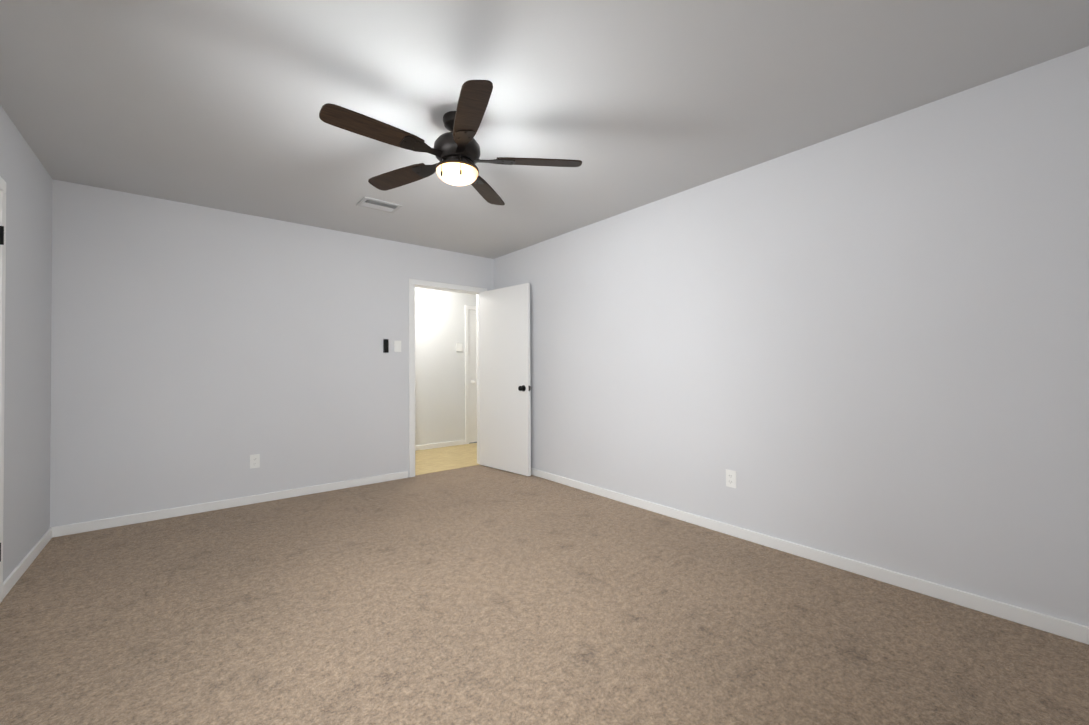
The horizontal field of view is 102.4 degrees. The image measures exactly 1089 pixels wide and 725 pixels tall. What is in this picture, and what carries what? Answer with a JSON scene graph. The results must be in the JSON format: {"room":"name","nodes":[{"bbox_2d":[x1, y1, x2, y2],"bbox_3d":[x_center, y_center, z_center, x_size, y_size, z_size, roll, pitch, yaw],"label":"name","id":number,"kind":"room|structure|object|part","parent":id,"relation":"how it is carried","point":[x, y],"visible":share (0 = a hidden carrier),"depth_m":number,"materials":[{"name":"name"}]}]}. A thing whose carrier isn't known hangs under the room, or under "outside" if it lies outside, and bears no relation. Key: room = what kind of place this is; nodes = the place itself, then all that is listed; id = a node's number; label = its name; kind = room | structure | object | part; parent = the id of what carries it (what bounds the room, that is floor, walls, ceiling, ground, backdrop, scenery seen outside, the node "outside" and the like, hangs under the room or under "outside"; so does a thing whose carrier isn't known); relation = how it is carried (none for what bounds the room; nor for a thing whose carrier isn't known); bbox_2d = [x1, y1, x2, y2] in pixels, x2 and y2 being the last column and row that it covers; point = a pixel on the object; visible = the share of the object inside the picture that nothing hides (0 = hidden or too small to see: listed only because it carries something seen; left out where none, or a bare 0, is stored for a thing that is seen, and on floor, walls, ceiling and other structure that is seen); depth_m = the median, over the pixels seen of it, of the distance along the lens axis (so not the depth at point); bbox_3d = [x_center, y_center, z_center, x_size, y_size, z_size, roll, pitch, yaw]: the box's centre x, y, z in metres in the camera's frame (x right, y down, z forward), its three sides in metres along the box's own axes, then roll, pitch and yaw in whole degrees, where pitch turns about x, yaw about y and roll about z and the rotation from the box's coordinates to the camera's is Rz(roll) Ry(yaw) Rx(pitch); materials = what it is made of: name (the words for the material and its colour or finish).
{"room":"empty bedroom","nodes":[
{"label":"empty bedroom","id":0,"kind":"room"},
{"bbox_2d":[0,105,52,581],"bbox_3d":[-1.851,-0.063,1.046,0.120,2.440,4.900,0,-1,-39],"label":"wall","id":1,"kind":"structure","parent":0,"point":[26,177],"depth_m":2.51,"materials":[{"name":"grey paint"}]},
{"bbox_2d":[0,226,3,561],"bbox_3d":[-2.418,0.155,1.802,0.167,2.004,0.758,0,-1,-39],"label":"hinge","id":2,"kind":"structure","parent":1,"relation":"in","point":[1,235],"depth_m":2.12,"materials":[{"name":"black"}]},
{"bbox_2d":[0,176,5,602],"bbox_3d":[-2.396,0.133,1.817,0.016,2.072,0.894,0,-1,-39],"label":"door frame","id":3,"kind":"structure","parent":1,"relation":"attached to","point":[2,273],"depth_m":2.14,"materials":[{"name":"white wood"}]},
{"bbox_2d":[3,528,51,598],"bbox_3d":[-3.010,1.145,2.560,0.014,0.070,1.032,0,-1,-39],"label":"baseboard","id":4,"kind":"structure","parent":1,"relation":"attached to","point":[15,575],"depth_m":2.47,"materials":[{"name":"white wood"}]},
{"bbox_2d":[50,179,493,526],"bbox_3d":[-2.018,-0.026,4.153,3.800,2.440,0.120,0,-1,-39],"label":"wall","id":5,"kind":"structure","parent":0,"point":[200,354],"depth_m":3.55,"materials":[{"name":"grey paint"}]},
{"bbox_2d":[50,471,407,537],"bbox_3d":[-2.382,1.156,3.751,2.496,0.070,0.014,0,-1,-39],"label":"baseboard","id":6,"kind":"structure","parent":5,"relation":"attached to","point":[76,528],"depth_m":3.51,"materials":[{"name":"white wood"}]},
{"bbox_2d":[250,454,259,468],"bbox_3d":[-2.450,0.836,3.703,0.070,0.114,0.008,0,-1,-39],"label":"outlet","id":7,"kind":"object","parent":5,"relation":"attached to","point":[254,460],"visible":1,"depth_m":3.70,"materials":[{"name":"white plastic"}]},
{"bbox_2d":[383,339,388,352],"bbox_3d":[-1.595,-0.168,4.410,0.048,0.136,0.022,0,-1,-39],"label":"switch","id":8,"kind":"object","parent":5,"relation":"attached to","point":[385,345],"visible":1,"depth_m":4.40,"materials":[{"name":"black plastic"}]},
{"bbox_2d":[394,341,400,351],"bbox_3d":[-1.504,-0.167,4.492,0.070,0.114,0.010,0,-1,-39],"label":"light switch","id":9,"kind":"object","parent":5,"relation":"attached to","point":[397,346],"visible":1,"depth_m":4.49,"materials":[{"name":"white plastic"}]},
{"bbox_2d":[409,279,486,476],"bbox_3d":[-1.080,0.162,4.909,0.954,2.072,0.136,0,-1,-39],"label":"door frame","id":10,"kind":"structure","parent":5,"relation":"attached to","point":[412,282],"depth_m":4.60,"materials":[{"name":"white wood"}]},
{"bbox_3d":[-1.085,0.178,4.915,0.890,2.040,0.120,0,-1,-39],"label":"hall door jamb","id":11,"kind":"part","parent":10,"relation":"part of","materials":[{"name":"white paint"}]},
{"bbox_2d":[479,283,530,475],"bbox_3d":[-0.454,0.180,4.833,0.818,2.004,0.167,-1,-1,44],"label":"hall door","id":12,"kind":"structure","parent":10,"relation":"attached to","point":[505,388],"depth_m":4.78,"materials":[{"name":"white wood"}]},
{"bbox_2d":[415,287,475,445],"bbox_3d":[-1.633,-0.005,6.239,4.400,2.440,0.120,0,-1,-39],"label":"wall","id":13,"kind":"structure","parent":0,"point":[439,371],"depth_m":6.27,"materials":[{"name":"paint"}]},
{"bbox_2d":[415,440,464,450],"bbox_3d":[-2.237,1.177,5.640,2.716,0.070,0.014,0,-1,-39],"label":"baseboard","id":14,"kind":"structure","parent":13,"relation":"attached to","point":[438,445],"depth_m":6.24,"materials":[{"name":"white wood"}]},
{"bbox_2d":[456,343,462,350],"bbox_3d":[-1.258,-0.224,6.460,0.100,0.120,0.020,0,-1,-39],"label":"thermostat","id":15,"kind":"object","parent":13,"relation":"attached to","point":[459,346],"visible":0.98,"depth_m":6.45,"materials":[{"name":"white plastic"}]},
{"bbox_2d":[465,305,475,443],"bbox_3d":[-0.832,0.182,6.806,0.904,2.072,0.016,0,-1,-39],"label":"door frame","id":16,"kind":"structure","parent":13,"relation":"attached to","point":[467,307],"depth_m":6.53,"materials":[{"name":"white wood"}]},
{"bbox_2d":[469,310,476,442],"bbox_3d":[-0.855,0.204,6.838,0.768,2.004,0.167,0,-1,-39],"label":"hall door","id":17,"kind":"structure","parent":13,"relation":"in","point":[472,376],"depth_m":6.63,"materials":[{"name":"white wood"}]},
{"bbox_2d":[415,443,479,474],"bbox_3d":[-1.166,1.255,5.662,4.400,0.103,1.335,0,-1,-39],"label":"floor","id":18,"kind":"structure","parent":0,"point":[442,459],"depth_m":5.49,"materials":[{"name":"beige wood"}]},
{"bbox_2d":[0,465,1088,724],"bbox_3d":[-0.421,1.214,2.197,3.800,0.100,5.140,0,-1,-39],"label":"floor carpet","id":19,"kind":"object","parent":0,"point":[478,595],"visible":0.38,"depth_m":1.91,"materials":[{"name":"beige carpet"}]},
{"bbox_2d":[0,0,1088,258],"bbox_3d":[-0.434,-1.326,2.226,3.800,0.100,5.140,0,-1,-39],"label":"ceiling","id":20,"kind":"structure","parent":0,"point":[630,104],"depth_m":2.04,"materials":[{"name":"paint"}]},
{"bbox_2d":[357,197,401,212],"bbox_3d":[-1.317,-1.252,3.493,0.290,0.011,0.210,0,-1,-39],"label":"ceiling vent","id":21,"kind":"object","parent":20,"relation":"in","point":[376,204],"visible":1,"depth_m":3.48,"materials":[{"name":"grey metal"}]},
{"bbox_2d":[319,80,581,204],"bbox_3d":[-0.493,-1.103,2.261,1.222,0.346,1.251,0,-1,-39],"label":"ceiling fan","id":22,"kind":"object","parent":20,"relation":"hanging from","point":[455,150],"visible":1,"depth_m":2.18,"materials":[{"name":"brown wood"}]},
{"bbox_3d":[-0.455,-0.968,2.288,0.216,0.062,0.216,0,-1,-39],"label":"lamp shade","id":23,"kind":"part","parent":22,"relation":"part of","materials":[{"name":"white glass"}]},
{"bbox_2d":[494,46,1088,626],"bbox_3d":[0.996,-0.050,3.378,0.120,2.440,4.900,0,-1,-39],"label":"wall","id":24,"kind":"structure","parent":0,"point":[868,344],"depth_m":2.37,"materials":[{"name":"grey paint"}]},
{"bbox_2d":[726,469,735,487],"bbox_3d":[1.257,0.784,2.953,0.008,0.114,0.070,0,-1,-39],"label":"outlet","id":25,"kind":"object","parent":24,"relation":"attached to","point":[730,478],"visible":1,"depth_m":2.95,"materials":[{"name":"white plastic"}]},
{"bbox_2d":[531,468,1088,644],"bbox_3d":[0.954,1.135,3.317,0.014,0.070,4.886,0,-1,-39],"label":"baseboard","id":26,"kind":"structure","parent":24,"relation":"attached to","point":[1053,625],"depth_m":2.35,"materials":[{"name":"white wood"}]}
]}

